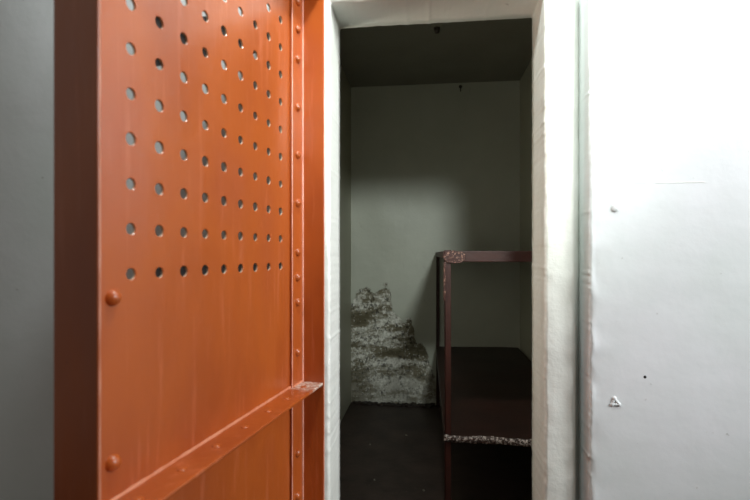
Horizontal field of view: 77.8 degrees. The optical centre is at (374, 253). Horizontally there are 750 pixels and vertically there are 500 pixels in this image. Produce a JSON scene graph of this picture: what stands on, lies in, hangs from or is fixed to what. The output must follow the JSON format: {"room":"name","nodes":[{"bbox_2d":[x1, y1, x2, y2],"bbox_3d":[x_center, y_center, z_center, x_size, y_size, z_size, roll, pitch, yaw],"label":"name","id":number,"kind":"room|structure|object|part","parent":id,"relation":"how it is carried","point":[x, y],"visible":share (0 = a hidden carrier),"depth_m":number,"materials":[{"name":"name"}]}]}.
{"room":"prison interior","nodes":[
{"label":"prison interior","id":0,"kind":"room"},
{"bbox_2d":[340,64,350,421],"bbox_3d":[-0.373,-0.075,2.716,0.130,2.550,2.126,0,0,6],"label":"wall","id":1,"kind":"structure","parent":0,"point":[345,88],"depth_m":3.51,"materials":[{"name":"grey paint"}]},
{"bbox_2d":[0,0,749,499],"bbox_3d":[0.188,-0.892,1.479,5.048,4.185,0.207,0,0,6],"label":"wall","id":2,"kind":"structure","parent":0,"point":[664,85],"depth_m":1.32,"materials":[{"name":"white paint"}]},
{"bbox_2d":[54,0,324,499],"bbox_3d":[-0.305,0.177,1.044,0.090,1.945,0.822,0,0,17],"label":"door","id":3,"kind":"structure","parent":2,"relation":"in","point":[199,374],"depth_m":0.92,"materials":[{"name":"red paint"}]},
{"bbox_3d":[-0.342,-0.188,1.042,0.005,1.206,0.788,0,0,17],"label":"perforated panel","id":4,"kind":"part","parent":3,"relation":"part of","materials":[{"name":"red paint"}]},
{"bbox_3d":[-0.304,0.423,1.032,0.075,0.071,0.787,0,0,17],"label":"rail","id":5,"kind":"part","parent":3,"relation":"part of","materials":[{"name":"orange metal"}]},
{"bbox_3d":[-0.342,0.783,1.042,0.005,0.733,0.788,0,0,17],"label":"panel","id":6,"kind":"part","parent":3,"relation":"part of","materials":[{"name":"red paint"}]},
{"bbox_2d":[324,0,578,499],"bbox_3d":[0.190,0.149,1.496,0.882,2.102,0.176,0,0,6],"label":"trim","id":7,"kind":"structure","parent":2,"relation":"attached to","point":[555,23],"depth_m":1.43,"materials":[{"name":"white paint"}]},
{"bbox_2d":[351,80,519,404],"bbox_3d":[0.473,-0.075,3.750,1.330,2.550,0.130,0,0,6],"label":"wall","id":8,"kind":"structure","parent":0,"point":[435,168],"depth_m":3.70,"materials":[{"name":"grey paint"}]},
{"bbox_2d":[340,402,531,499],"bbox_3d":[0.126,1.250,1.113,5.200,0.100,5.440,0,0,6],"label":"floor","id":9,"kind":"structure","parent":0,"point":[401,466],"depth_m":2.70,"materials":[{"name":"concrete"}]},
{"bbox_2d":[352,401,435,407],"bbox_3d":[0.145,1.190,3.692,0.668,0.034,0.077,0,0,6],"label":"crumbs","id":10,"kind":"object","parent":9,"relation":"on","point":[413,404],"visible":1,"depth_m":3.68,"materials":[{"name":"paint"}]},
{"bbox_2d":[436,250,531,499],"bbox_3d":[0.693,0.592,2.730,0.641,1.216,1.841,0,0,6],"label":"bunk bed","id":11,"kind":"object","parent":9,"relation":"on","point":[486,392],"visible":0.7,"depth_m":2.18,"materials":[{"name":"brown metal"}]},
{"bbox_3d":[0.494,0.594,3.658,0.026,1.212,0.030,0,0,6],"label":"post","id":12,"kind":"part","parent":11,"relation":"part of","materials":[{"name":"brown metal"}]},
{"bbox_3d":[0.379,0.003,2.770,0.005,0.030,1.820,0,0,6],"label":"rail","id":13,"kind":"part","parent":11,"relation":"part of","materials":[{"name":"brown metal"}]},
{"bbox_3d":[0.294,0.592,1.879,0.026,1.216,0.030,0,0,6],"label":"post","id":14,"kind":"part","parent":11,"relation":"part of","materials":[{"name":"brown metal"}]},
{"bbox_3d":[0.594,0.009,1.827,0.635,0.043,0.006,0,0,6],"label":"rail","id":15,"kind":"part","parent":11,"relation":"part of","materials":[{"name":"brown metal"}]},
{"bbox_2d":[340,18,531,86],"bbox_3d":[0.354,-1.400,2.694,1.570,0.100,2.246,0,0,6],"label":"ceiling","id":16,"kind":"structure","parent":0,"point":[487,50],"depth_m":3.12,"materials":[{"name":"paint"}]},
{"bbox_2d":[430,23,443,33],"bbox_3d":[0.367,-1.332,2.755,0.090,0.042,0.092,0,0,6],"label":"ceiling fitting","id":17,"kind":"object","parent":16,"relation":"attached to","point":[436,27],"visible":0.95,"depth_m":2.74,"materials":[{"name":"paint"}]},
{"bbox_3d":[0.367,-1.346,2.755,0.090,0.014,0.092,0,0,6],"label":"fitting plate","id":18,"kind":"part","parent":17,"relation":"part of","materials":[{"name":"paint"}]},
{"bbox_2d":[520,59,531,361],"bbox_3d":[1.068,-0.075,2.553,0.131,2.550,2.126,0,0,6],"label":"wall","id":19,"kind":"structure","parent":0,"point":[526,80],"depth_m":3.38,"materials":[{"name":"grey paint"}]}
]}

